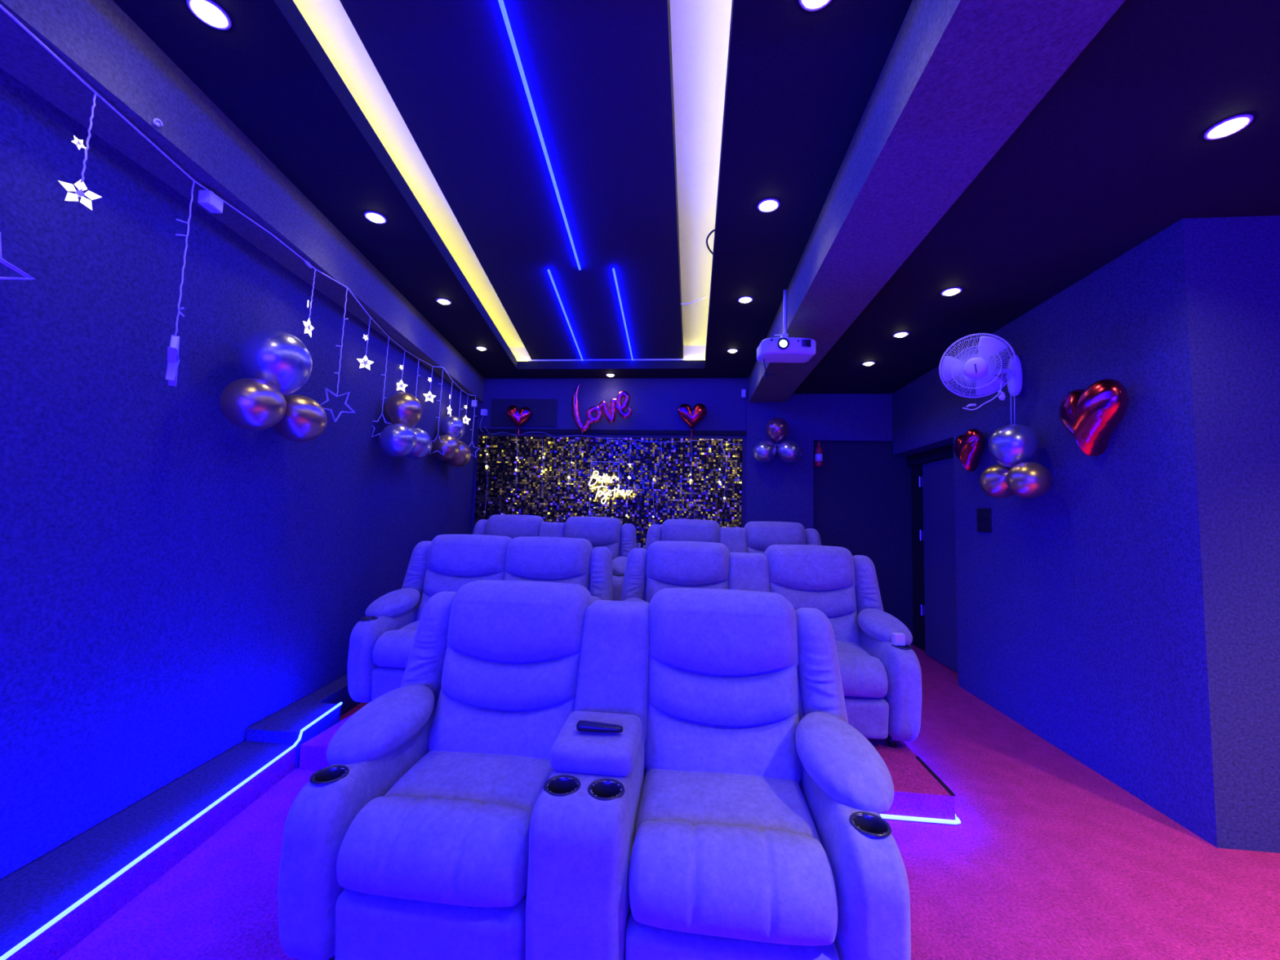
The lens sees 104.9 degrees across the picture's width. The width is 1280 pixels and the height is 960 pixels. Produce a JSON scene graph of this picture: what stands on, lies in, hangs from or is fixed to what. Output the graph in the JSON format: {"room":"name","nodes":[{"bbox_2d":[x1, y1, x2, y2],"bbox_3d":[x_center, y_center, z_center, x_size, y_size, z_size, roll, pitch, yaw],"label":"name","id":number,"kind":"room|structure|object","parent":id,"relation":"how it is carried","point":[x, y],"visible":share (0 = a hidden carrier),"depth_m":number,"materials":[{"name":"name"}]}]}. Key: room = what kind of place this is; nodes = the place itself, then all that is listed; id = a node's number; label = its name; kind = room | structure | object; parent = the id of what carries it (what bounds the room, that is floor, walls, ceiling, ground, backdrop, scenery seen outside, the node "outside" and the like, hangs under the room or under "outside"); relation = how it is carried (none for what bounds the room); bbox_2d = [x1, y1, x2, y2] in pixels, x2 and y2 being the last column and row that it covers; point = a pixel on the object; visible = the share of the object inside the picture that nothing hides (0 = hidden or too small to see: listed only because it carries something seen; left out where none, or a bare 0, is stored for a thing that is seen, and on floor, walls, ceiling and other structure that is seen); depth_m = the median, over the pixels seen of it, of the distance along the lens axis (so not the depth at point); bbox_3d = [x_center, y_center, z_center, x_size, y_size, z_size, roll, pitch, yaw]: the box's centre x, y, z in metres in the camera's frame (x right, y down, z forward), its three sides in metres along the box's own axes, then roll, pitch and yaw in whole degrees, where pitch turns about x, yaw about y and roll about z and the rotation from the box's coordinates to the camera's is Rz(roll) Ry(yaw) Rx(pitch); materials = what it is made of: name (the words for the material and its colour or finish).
{"room":"private movie theater","nodes":[
{"label":"private movie theater","id":0,"kind":"room"},
{"bbox_2d":[0,67,477,880],"bbox_3d":[-2.095,-0.262,1.990,0.119,3.400,8.152,1,-4,0],"label":"wall","id":1,"kind":"structure","parent":0,"point":[176,576],"depth_m":2.06,"materials":[{"name":"paint"}]},
{"bbox_2d":[238,328,312,395],"bbox_3d":[-1.837,-0.587,2.485,0.303,0.336,0.302,-1,-5,35],"label":"balloon","id":2,"kind":"object","parent":1,"relation":"attached to","point":[277,357],"visible":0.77,"depth_m":2.39,"materials":[{"name":"silver metal"}]},
{"bbox_2d":[219,377,286,430],"bbox_3d":[-1.843,-0.361,2.349,0.252,0.250,0.254,-1,-5,35],"label":"balloon","id":3,"kind":"object","parent":2,"relation":"attached to","point":[247,403],"visible":1,"depth_m":2.27,"materials":[{"name":"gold metal"}]},
{"bbox_2d":[272,394,327,442],"bbox_3d":[-1.878,-0.337,2.708,0.261,0.258,0.264,-1,-5,34],"label":"balloon","id":4,"kind":"object","parent":1,"relation":"attached to","point":[304,420],"visible":0.78,"depth_m":2.63,"materials":[{"name":"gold metal"}]},
{"bbox_2d":[378,422,417,457],"bbox_3d":[-1.863,-0.307,3.794,0.264,0.264,0.268,-1,-5,29],"label":"balloon","id":5,"kind":"object","parent":1,"relation":"attached to","point":[397,439],"visible":1,"depth_m":3.70,"materials":[{"name":"silver metal"}]},
{"bbox_2d":[384,392,422,427],"bbox_3d":[-1.867,-0.543,3.889,0.268,0.294,0.268,-1,-5,33],"label":"balloon","id":6,"kind":"object","parent":1,"relation":"attached to","point":[405,408],"visible":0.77,"depth_m":3.80,"materials":[{"name":"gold metal"}]},
{"bbox_2d":[404,427,431,459],"bbox_3d":[-1.894,-0.305,4.132,0.269,0.267,0.276,-1,-5,30],"label":"balloon","id":7,"kind":"object","parent":1,"relation":"attached to","point":[423,447],"visible":0.57,"depth_m":4.07,"materials":[{"name":"silver metal"}]},
{"bbox_2d":[431,435,460,461],"bbox_3d":[-1.882,-0.312,4.782,0.254,0.254,0.262,-1,-5,29],"label":"balloon","id":8,"kind":"object","parent":1,"relation":"attached to","point":[451,450],"visible":0.96,"depth_m":4.69,"materials":[{"name":"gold metal"}]},
{"bbox_2d":[440,415,465,439],"bbox_3d":[-1.878,-0.510,4.924,0.237,0.266,0.237,-1,-5,30],"label":"balloon","id":9,"kind":"object","parent":1,"relation":"attached to","point":[454,426],"visible":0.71,"depth_m":4.84,"materials":[{"name":"silver metal"}]},
{"bbox_2d":[444,440,471,466],"bbox_3d":[-1.895,-0.269,5.090,0.272,0.271,0.278,-1,-5,30],"label":"balloon","id":10,"kind":"object","parent":1,"relation":"attached to","point":[464,456],"visible":0.54,"depth_m":5.02,"materials":[{"name":"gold metal"}]},
{"bbox_2d":[112,0,912,378],"bbox_3d":[-0.720,-1.580,1.953,3.440,0.095,8.100,1,-4,6],"label":"ceiling","id":11,"kind":"structure","parent":0,"point":[800,82],"depth_m":2.20,"materials":[{"name":"black paint"}]},
{"bbox_2d":[186,0,231,30],"bbox_3d":[-1.450,-1.563,1.655,0.116,0.020,0.116,1,-4,6],"label":"recessed light","id":12,"kind":"object","parent":11,"relation":"in","point":[207,11],"visible":1,"depth_m":1.65,"materials":[{"name":"white plastic"}]},
{"bbox_2d":[0,0,484,402],"bbox_3d":[-1.978,-1.434,2.042,0.431,0.350,8.195,2,-4,-2],"label":"ceiling beam","id":13,"kind":"structure","parent":11,"relation":"attached to","point":[96,39],"depth_m":1.95,"materials":[{"name":"paint"}]},
{"bbox_2d":[152,118,163,126],"bbox_3d":[-1.745,-1.292,1.781,0.014,0.029,0.031,1,-4,6],"label":"clip","id":14,"kind":"object","parent":13,"relation":"attached to","point":[157,122],"visible":1,"depth_m":1.78,"materials":[{"name":"white plastic"}]},
{"bbox_2d":[0,4,479,457],"bbox_3d":[-1.882,-0.742,3.074,0.318,0.861,5.382,2,-4,-2],"label":"string light","id":15,"kind":"object","parent":13,"relation":"hanging from","point":[213,203],"visible":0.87,"depth_m":2.01,"materials":[{"name":"white plastic"}]},
{"bbox_2d":[364,211,386,223],"bbox_3d":[-1.504,-1.482,2.796,0.116,0.020,0.116,1,-4,6],"label":"recessed light","id":16,"kind":"object","parent":11,"relation":"in","point":[375,217],"visible":1,"depth_m":2.78,"materials":[{"name":"white plastic"}]},
{"bbox_2d":[435,297,451,305],"bbox_3d":[-1.554,-1.404,3.896,0.116,0.020,0.116,1,-4,6],"label":"recessed light","id":17,"kind":"object","parent":11,"relation":"in","point":[442,301],"visible":1,"depth_m":3.88,"materials":[{"name":"white plastic"}]},
{"bbox_2d":[475,346,487,351],"bbox_3d":[-1.610,-1.327,4.993,0.116,0.020,0.116,1,-4,6],"label":"recessed light","id":18,"kind":"object","parent":11,"relation":"in","point":[479,348],"visible":1,"depth_m":4.97,"materials":[{"name":"white plastic"}]},
{"bbox_2d":[293,0,732,360],"bbox_3d":[-0.684,-1.730,2.162,2.551,0.235,7.040,1,-4,6],"label":"ceiling","id":19,"kind":"structure","parent":11,"relation":"attached to","point":[598,73],"depth_m":2.42,"materials":[{"name":"black paint"}]},
{"bbox_2d":[497,0,581,270],"bbox_3d":[-0.480,-1.651,1.692,0.015,0.017,3.702,1,-4,2],"label":"led strip","id":20,"kind":"object","parent":19,"relation":"attached to","point":[501,3],"visible":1,"depth_m":2.15,"materials":[{"name":"blue plastic"}]},
{"bbox_2d":[547,269,583,360],"bbox_3d":[-0.660,-1.444,4.637,0.015,0.017,2.147,1,-4,0],"label":"led strip","id":21,"kind":"object","parent":19,"relation":"attached to","point":[548,270],"visible":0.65,"depth_m":4.25,"materials":[{"name":"blue plastic"}]},
{"bbox_2d":[612,267,633,360],"bbox_3d":[-0.135,-1.433,4.593,0.015,0.017,2.143,1,-4,3],"label":"led strip","id":22,"kind":"object","parent":19,"relation":"attached to","point":[613,268],"visible":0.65,"depth_m":4.20,"materials":[{"name":"blue plastic"}]},
{"bbox_2d":[680,295,706,304],"bbox_3d":[0.448,-1.506,4.110,0.219,0.073,0.026,1,-4,7],"label":"loose cable","id":23,"kind":"object","parent":19,"relation":"attached to","point":[705,295],"visible":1,"depth_m":4.10,"materials":[{"name":"white plastic"}]},
{"bbox_2d":[605,373,615,377],"bbox_3d":[-0.350,-1.234,5.824,0.116,0.020,0.116,1,-4,6],"label":"recessed light","id":24,"kind":"object","parent":11,"relation":"in","point":[606,375],"visible":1,"depth_m":5.80,"materials":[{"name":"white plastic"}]},
{"bbox_2d":[726,348,738,352],"bbox_3d":[0.916,-1.270,4.867,0.116,0.020,0.116,1,-4,6],"label":"recessed light","id":25,"kind":"object","parent":11,"relation":"in","point":[731,350],"visible":1,"depth_m":4.84,"materials":[{"name":"white plastic"}]},
{"bbox_2d":[737,296,753,303],"bbox_3d":[0.797,-1.355,3.725,0.116,0.020,0.116,1,-4,6],"label":"recessed light","id":26,"kind":"object","parent":11,"relation":"in","point":[744,300],"visible":1,"depth_m":3.71,"materials":[{"name":"white plastic"}]},
{"bbox_2d":[757,198,779,212],"bbox_3d":[0.678,-1.440,2.596,0.116,0.020,0.116,1,-4,6],"label":"recessed light","id":27,"kind":"object","parent":11,"relation":"in","point":[769,205],"visible":1,"depth_m":2.58,"materials":[{"name":"white plastic"}]},
{"bbox_2d":[756,289,815,377],"bbox_3d":[1.047,-1.058,3.514,0.380,0.631,0.257,1,-4,2],"label":"ceiling projector","id":28,"kind":"object","parent":11,"relation":"hanging from","point":[784,348],"visible":1,"depth_m":3.43,"materials":[{"name":"white plastic"}]},
{"bbox_2d":[801,339,811,346],"bbox_3d":[1.148,-0.945,3.403,0.065,0.048,0.022,1,-4,2],"label":"vent grille","id":29,"kind":"object","parent":28,"relation":"attached to","point":[805,343],"depth_m":3.39,"materials":[{"name":"black plastic"}]},
{"bbox_2d":[798,0,831,11],"bbox_3d":[0.556,-1.519,1.540,0.116,0.020,0.116,1,-4,6],"label":"recessed light","id":30,"kind":"object","parent":11,"relation":"in","point":[808,5],"visible":1,"depth_m":1.57,"materials":[{"name":"white plastic"}]},
{"bbox_2d":[748,0,1125,402],"bbox_3d":[1.090,-1.501,1.743,0.415,0.600,8.050,1,-4,6],"label":"ceiling beam","id":31,"kind":"structure","parent":11,"relation":"attached to","point":[957,79],"depth_m":1.77,"materials":[{"name":"paint"}]},
{"bbox_3d":[0.306,-1.599,2.172,0.262,0.022,6.734,1,-4,6],"label":"light","id":32,"kind":"object","parent":11,"relation":"attached to","visible":0},
{"bbox_2d":[706,229,715,254],"bbox_3d":[0.459,-1.490,3.127,0.086,0.067,0.368,1,-4,6],"label":"loose cable","id":33,"kind":"object","parent":32,"relation":"hanging from","point":[713,230],"visible":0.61,"depth_m":3.02,"materials":[{"name":"black plastic"}]},
{"bbox_2d":[57,644,1279,959],"bbox_3d":[0.832,1.539,1.566,7.400,0.100,8.300,1,-4,6],"label":"floor","id":34,"kind":"structure","parent":0,"point":[1048,857],"depth_m":1.87,"materials":[{"name":"red carpet"}]},
{"bbox_2d":[0,674,361,959],"bbox_3d":[-1.947,1.298,1.283,0.530,0.195,5.499,2,-4,-3],"label":"ledge","id":35,"kind":"object","parent":34,"relation":"on","point":[34,895],"depth_m":1.82,"materials":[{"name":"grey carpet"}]},
{"bbox_2d":[277,580,911,959],"bbox_3d":[-0.128,0.945,1.708,1.828,1.055,0.879,1,-4,6],"label":"loveseat","id":36,"kind":"object","parent":34,"relation":"on","point":[735,810],"visible":0.99,"depth_m":1.46,"materials":[{"name":"grey fabric"}]},
{"bbox_2d":[336,795,532,907],"bbox_3d":[-0.576,1.068,1.431,0.549,0.222,0.250,1,-4,6],"label":"cushion","id":37,"kind":"object","parent":36,"relation":"on","point":[393,851],"depth_m":1.35,"materials":[{"name":"grey fabric"}]},
{"bbox_2d":[384,750,553,812],"bbox_3d":[-0.542,1.074,1.737,0.549,0.179,0.500,1,-4,6],"label":"seat cushion","id":38,"kind":"object","parent":36,"relation":"on","point":[513,779],"depth_m":1.64,"materials":[{"name":"grey fabric"}]},
{"bbox_2d":[576,720,622,733],"bbox_3d":[-0.129,0.795,1.586,0.150,0.026,0.038,1,-4,3],"label":"remote control","id":39,"kind":"object","parent":36,"relation":"on","point":[581,726],"visible":1,"depth_m":1.57,"materials":[{"name":"black plastic"}]},
{"bbox_2d":[634,768,821,844],"bbox_3d":[0.278,1.089,1.645,0.549,0.179,0.500,1,-4,6],"label":"seat cushion","id":40,"kind":"object","parent":36,"relation":"on","point":[788,802],"depth_m":1.55,"materials":[{"name":"grey fabric"}]},
{"bbox_2d":[628,821,837,945],"bbox_3d":[0.243,1.083,1.339,0.549,0.222,0.250,1,-4,6],"label":"cushion","id":41,"kind":"object","parent":36,"relation":"on","point":[691,882],"depth_m":1.26,"materials":[{"name":"grey fabric"}]},
{"bbox_2d":[298,713,960,824],"bbox_3d":[-0.081,1.514,3.137,3.219,0.127,1.565,1,-4,6],"label":"platform","id":42,"kind":"object","parent":34,"relation":"on","point":[918,792],"depth_m":2.35,"materials":[{"name":"red carpet"}]},
{"bbox_2d":[347,533,613,704],"bbox_3d":[-0.994,0.918,3.312,1.613,1.055,0.879,1,-4,6],"label":"loveseat","id":43,"kind":"object","parent":42,"relation":"on","point":[381,642],"visible":0.4,"depth_m":3.45,"materials":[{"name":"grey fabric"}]},
{"bbox_2d":[372,629,416,668],"bbox_3d":[-1.322,1.043,3.018,0.584,0.222,0.250,1,-4,6],"label":"cushion","id":44,"kind":"object","parent":43,"relation":"on","point":[391,648],"depth_m":2.94,"materials":[{"name":"grey fabric"}]},
{"bbox_2d":[399,620,419,630],"bbox_3d":[-1.292,1.049,3.324,0.584,0.180,0.500,1,-4,6],"label":"seat cushion","id":45,"kind":"object","parent":43,"relation":"on","point":[403,624],"depth_m":3.28,"materials":[{"name":"grey fabric"}]},
{"bbox_2d":[620,541,921,747],"bbox_3d":[0.709,0.948,3.121,1.828,1.055,0.879,1,-4,6],"label":"loveseat","id":46,"kind":"object","parent":42,"relation":"on","point":[882,680],"visible":0.44,"depth_m":3.22,"materials":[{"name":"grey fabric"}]},
{"bbox_2d":[835,640,871,656],"bbox_3d":[1.115,1.092,3.059,0.549,0.179,0.500,1,-4,6],"label":"seat cushion","id":47,"kind":"object","parent":46,"relation":"on","point":[861,647],"depth_m":2.98,"materials":[{"name":"grey fabric"}]},
{"bbox_2d":[837,653,888,697],"bbox_3d":[1.081,1.086,2.753,0.549,0.222,0.250,1,-4,6],"label":"cushion","id":48,"kind":"object","parent":46,"relation":"on","point":[863,675],"depth_m":2.64,"materials":[{"name":"grey fabric"}]},
{"bbox_2d":[891,632,905,645],"bbox_3d":[1.442,0.888,2.744,0.060,0.064,0.034,1,-4,0],"label":"box","id":49,"kind":"object","parent":46,"relation":"in","point":[898,638],"visible":1,"depth_m":2.73,"materials":[{"name":"white plastic"}]},
{"bbox_3d":[-0.167,1.560,4.798,3.770,0.270,1.719,1,-4,6],"label":"platform","id":50,"kind":"object","parent":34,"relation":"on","visible":0},
{"bbox_2d":[472,514,636,600],"bbox_3d":[-0.929,0.874,4.780,1.828,1.055,0.879,1,-4,6],"label":"loveseat","id":51,"kind":"object","parent":50,"relation":"on","point":[610,533],"visible":0.2,"depth_m":4.96,"materials":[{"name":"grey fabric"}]},
{"bbox_2d":[644,519,821,554],"bbox_3d":[0.883,0.908,4.598,1.828,1.055,0.879,1,-4,6],"label":"loveseat","id":52,"kind":"object","parent":50,"relation":"on","point":[756,536],"visible":0.13,"depth_m":4.79,"materials":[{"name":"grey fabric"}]},
{"bbox_2d":[471,377,892,534],"bbox_3d":[0.532,0.083,5.821,5.500,3.400,0.170,1,-4,6],"label":"wall","id":53,"kind":"structure","parent":0,"point":[776,490],"depth_m":5.72,"materials":[{"name":"paint"}]},
{"bbox_2d":[480,408,488,429],"bbox_3d":[-1.928,-0.728,6.063,0.076,0.292,0.052,1,-4,6],"label":"adapter","id":54,"kind":"object","parent":53,"relation":"attached to","point":[483,411],"visible":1,"depth_m":6.05,"materials":[{"name":"white plastic"}]},
{"bbox_2d":[506,405,532,435],"bbox_3d":[-1.455,-0.710,5.910,0.300,0.361,0.132,3,-4,-20],"label":"heart balloon","id":55,"kind":"object","parent":53,"relation":"attached to","point":[518,417],"visible":1,"depth_m":5.87,"materials":[{"name":"red plastic"}]},
{"bbox_2d":[490,399,557,426],"bbox_3d":[-1.425,-0.825,6.037,0.830,0.340,0.020,1,-4,6],"label":"trim","id":56,"kind":"structure","parent":53,"relation":"attached to","point":[544,411],"depth_m":6.02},
{"bbox_2d":[571,384,632,433],"bbox_3d":[-0.453,-0.843,5.834,0.730,0.600,0.090,1,-4,6],"label":"balloon","id":57,"kind":"object","parent":53,"relation":"attached to","point":[615,404],"visible":1,"depth_m":5.80,"materials":[{"name":"pink plastic"}]},
{"bbox_2d":[474,433,742,548],"bbox_3d":[-0.417,0.459,5.818,3.197,2.000,0.046,1,-4,6],"label":"panel","id":58,"kind":"object","parent":53,"relation":"attached to","point":[508,491],"visible":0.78,"depth_m":5.84,"materials":[{"name":"gold"}]},
{"bbox_2d":[477,428,746,435],"bbox_3d":[-0.375,-0.577,5.907,3.255,0.050,0.035,1,-4,6],"label":"trim","id":59,"kind":"structure","parent":53,"relation":"attached to","point":[482,430],"depth_m":5.88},
{"bbox_2d":[484,426,742,517],"bbox_3d":[-0.368,-0.088,5.827,3.107,1.081,0.030,1,-4,6],"label":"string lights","id":60,"kind":"object","parent":53,"relation":"hanging from","point":[486,466],"visible":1,"depth_m":5.82,"materials":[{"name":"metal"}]},
{"bbox_2d":[588,461,632,503],"bbox_3d":[-0.346,0.032,5.786,0.528,0.505,0.014,1,-4,6],"label":"sign","id":61,"kind":"object","parent":60,"relation":"attached to","point":[603,476],"visible":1,"depth_m":5.78,"materials":[{"name":"beige plastic"}]},
{"bbox_2d":[677,403,706,437],"bbox_3d":[0.603,-0.690,5.705,0.340,0.398,0.150,1,-4,9],"label":"heart balloon","id":62,"kind":"object","parent":53,"relation":"attached to","point":[691,416],"visible":1,"depth_m":5.65,"materials":[{"name":"red plastic"}]},
{"bbox_2d":[741,389,745,397],"bbox_3d":[1.205,-1.006,5.725,0.044,0.090,0.050,1,-4,6],"label":"junction box","id":63,"kind":"object","parent":53,"relation":"attached to","point":[743,391],"visible":1,"depth_m":5.70,"materials":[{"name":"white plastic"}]},
{"bbox_2d":[752,440,776,462],"bbox_3d":[1.399,-0.318,5.537,0.263,0.257,0.256,-1,-5,33],"label":"balloon","id":64,"kind":"object","parent":53,"relation":"attached to","point":[763,451],"visible":1,"depth_m":5.45,"materials":[{"name":"silver metal"}]},
{"bbox_2d":[765,417,788,442],"bbox_3d":[1.545,-0.561,5.542,0.254,0.286,0.254,2,-4,6],"label":"balloon","id":65,"kind":"object","parent":53,"relation":"attached to","point":[777,428],"visible":1,"depth_m":5.45,"materials":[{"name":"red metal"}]},
{"bbox_2d":[777,440,801,462],"bbox_3d":[1.675,-0.316,5.512,0.262,0.256,0.255,-1,-5,33],"label":"balloon","id":66,"kind":"object","parent":53,"relation":"attached to","point":[788,451],"visible":1,"depth_m":5.42,"materials":[{"name":"silver metal"}]},
{"bbox_2d":[814,441,822,466],"bbox_3d":[2.034,-0.295,5.595,0.082,0.285,0.082,1,-4,6],"label":"bottle","id":67,"kind":"object","parent":53,"relation":"attached to","point":[818,451],"visible":1,"depth_m":5.57,"materials":[{"name":"red glass"}]},
{"bbox_2d":[813,441,913,644],"bbox_3d":[2.561,0.691,5.595,1.195,2.260,0.050,1,-4,6],"label":"door","id":68,"kind":"structure","parent":53,"relation":"in","point":[862,501],"depth_m":5.59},
{"bbox_2d":[892,238,1180,824],"bbox_3d":[2.820,0.255,3.909,0.300,2.900,3.150,1,-4,6],"label":"wall","id":69,"kind":"structure","parent":0,"point":[1063,614],"depth_m":2.90,"materials":[{"name":"paint"}]},
{"bbox_2d":[911,464,925,651],"bbox_3d":[3.059,0.823,5.304,0.060,1.980,0.410,1,-4,6],"label":"trim","id":70,"kind":"structure","parent":69,"relation":"attached to","point":[917,492],"depth_m":5.37,"materials":[{"name":"black wood"}]},
{"bbox_2d":[906,443,953,466],"bbox_3d":[3.018,-0.259,4.910,0.105,0.120,1.360,1,-4,6],"label":"trim","id":71,"kind":"structure","parent":69,"relation":"attached to","point":[946,451],"depth_m":5.03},
{"bbox_2d":[918,457,958,672],"bbox_3d":[2.908,0.775,4.655,0.073,1.955,0.975,1,-4,6],"label":"door","id":72,"kind":"structure","parent":69,"relation":"in","point":[937,480],"depth_m":4.78,"materials":[{"name":"wood"}]},
{"bbox_2d":[953,428,985,471],"bbox_3d":[2.607,-0.229,3.899,0.155,0.326,0.337,0,-4,14],"label":"heart balloon","id":73,"kind":"object","parent":69,"relation":"attached to","point":[969,446],"visible":1,"depth_m":3.82,"materials":[{"name":"red plastic"}]},
{"bbox_2d":[938,333,1022,424],"bbox_3d":[2.362,-0.668,3.308,0.558,0.586,0.311,2,-4,-2],"label":"wall fan","id":74,"kind":"object","parent":69,"relation":"attached to","point":[976,366],"visible":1,"depth_m":3.29,"materials":[{"name":"white plastic"}]},
{"bbox_2d":[988,423,1039,467],"bbox_3d":[2.437,-0.216,3.211,0.265,0.298,0.265,1,-3,6],"label":"balloon","id":75,"kind":"object","parent":74,"relation":"hanging from","point":[1010,445],"visible":0.84,"depth_m":3.13,"materials":[{"name":"silver metal"}]},
{"bbox_2d":[979,464,1013,497],"bbox_3d":[2.444,0.008,3.338,0.231,0.232,0.240,-1,-5,31],"label":"balloon","id":76,"kind":"object","parent":75,"relation":"attached to","point":[993,482],"visible":0.64,"depth_m":3.28,"materials":[{"name":"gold metal"}]},
{"bbox_2d":[1005,462,1052,497],"bbox_3d":[2.419,0.001,3.061,0.226,0.227,0.232,-1,-5,34],"label":"balloon","id":77,"kind":"object","parent":75,"relation":"attached to","point":[1024,479],"visible":1,"depth_m":2.99,"materials":[{"name":"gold metal"}]},
{"bbox_2d":[977,508,991,532],"bbox_3d":[2.647,0.309,3.788,0.018,0.180,0.170,1,-4,6],"label":"switch plate","id":78,"kind":"object","parent":69,"relation":"attached to","point":[984,515],"visible":1,"depth_m":3.77,"materials":[{"name":"black plastic"}]},
{"bbox_2d":[1058,378,1128,456],"bbox_3d":[2.455,-0.324,2.672,0.185,0.395,0.420,1,-4,11],"label":"heart balloon","id":79,"kind":"object","parent":69,"relation":"attached to","point":[1091,415],"visible":1,"depth_m":2.59,"materials":[{"name":"red plastic"}]},
{"bbox_2d":[793,0,1279,394],"bbox_3d":[2.887,-1.316,1.576,3.220,0.100,8.100,1,-4,6],"label":"ceiling","id":80,"kind":"structure","parent":0,"point":[1116,153],"depth_m":2.06,"materials":[{"name":"black paint"}]},
{"bbox_2d":[862,361,875,365],"bbox_3d":[2.103,-1.063,4.526,0.116,0.020,0.116,1,-4,6],"label":"recessed light","id":81,"kind":"object","parent":80,"relation":"in","point":[866,363],"visible":1,"depth_m":4.51,"materials":[{"name":"white plastic"}]},
{"bbox_2d":[893,331,909,337],"bbox_3d":[2.021,-1.117,3.808,0.116,0.020,0.116,1,-4,6],"label":"recessed light","id":82,"kind":"object","parent":80,"relation":"in","point":[903,334],"visible":1,"depth_m":3.79,"materials":[{"name":"white plastic"}]},
{"bbox_2d":[940,287,962,296],"bbox_3d":[1.952,-1.171,3.083,0.116,0.020,0.116,1,-4,6],"label":"recessed light","id":83,"kind":"object","parent":80,"relation":"in","point":[954,291],"visible":1,"depth_m":3.07,"materials":[{"name":"white plastic"}]},
{"bbox_2d":[1203,114,1253,140],"bbox_3d":[2.119,-1.261,1.772,0.116,0.020,0.116,1,-4,6],"label":"recessed light","id":84,"kind":"object","parent":80,"relation":"in","point":[1231,126],"visible":1,"depth_m":1.76,"materials":[{"name":"white plastic"}]},
{"bbox_2d":[1150,215,1279,853],"bbox_3d":[3.518,0.148,2.180,2.030,2.900,0.160,1,-4,6],"label":"wall","id":85,"kind":"structure","parent":0,"point":[1216,280],"depth_m":2.21,"materials":[{"name":"paint"}]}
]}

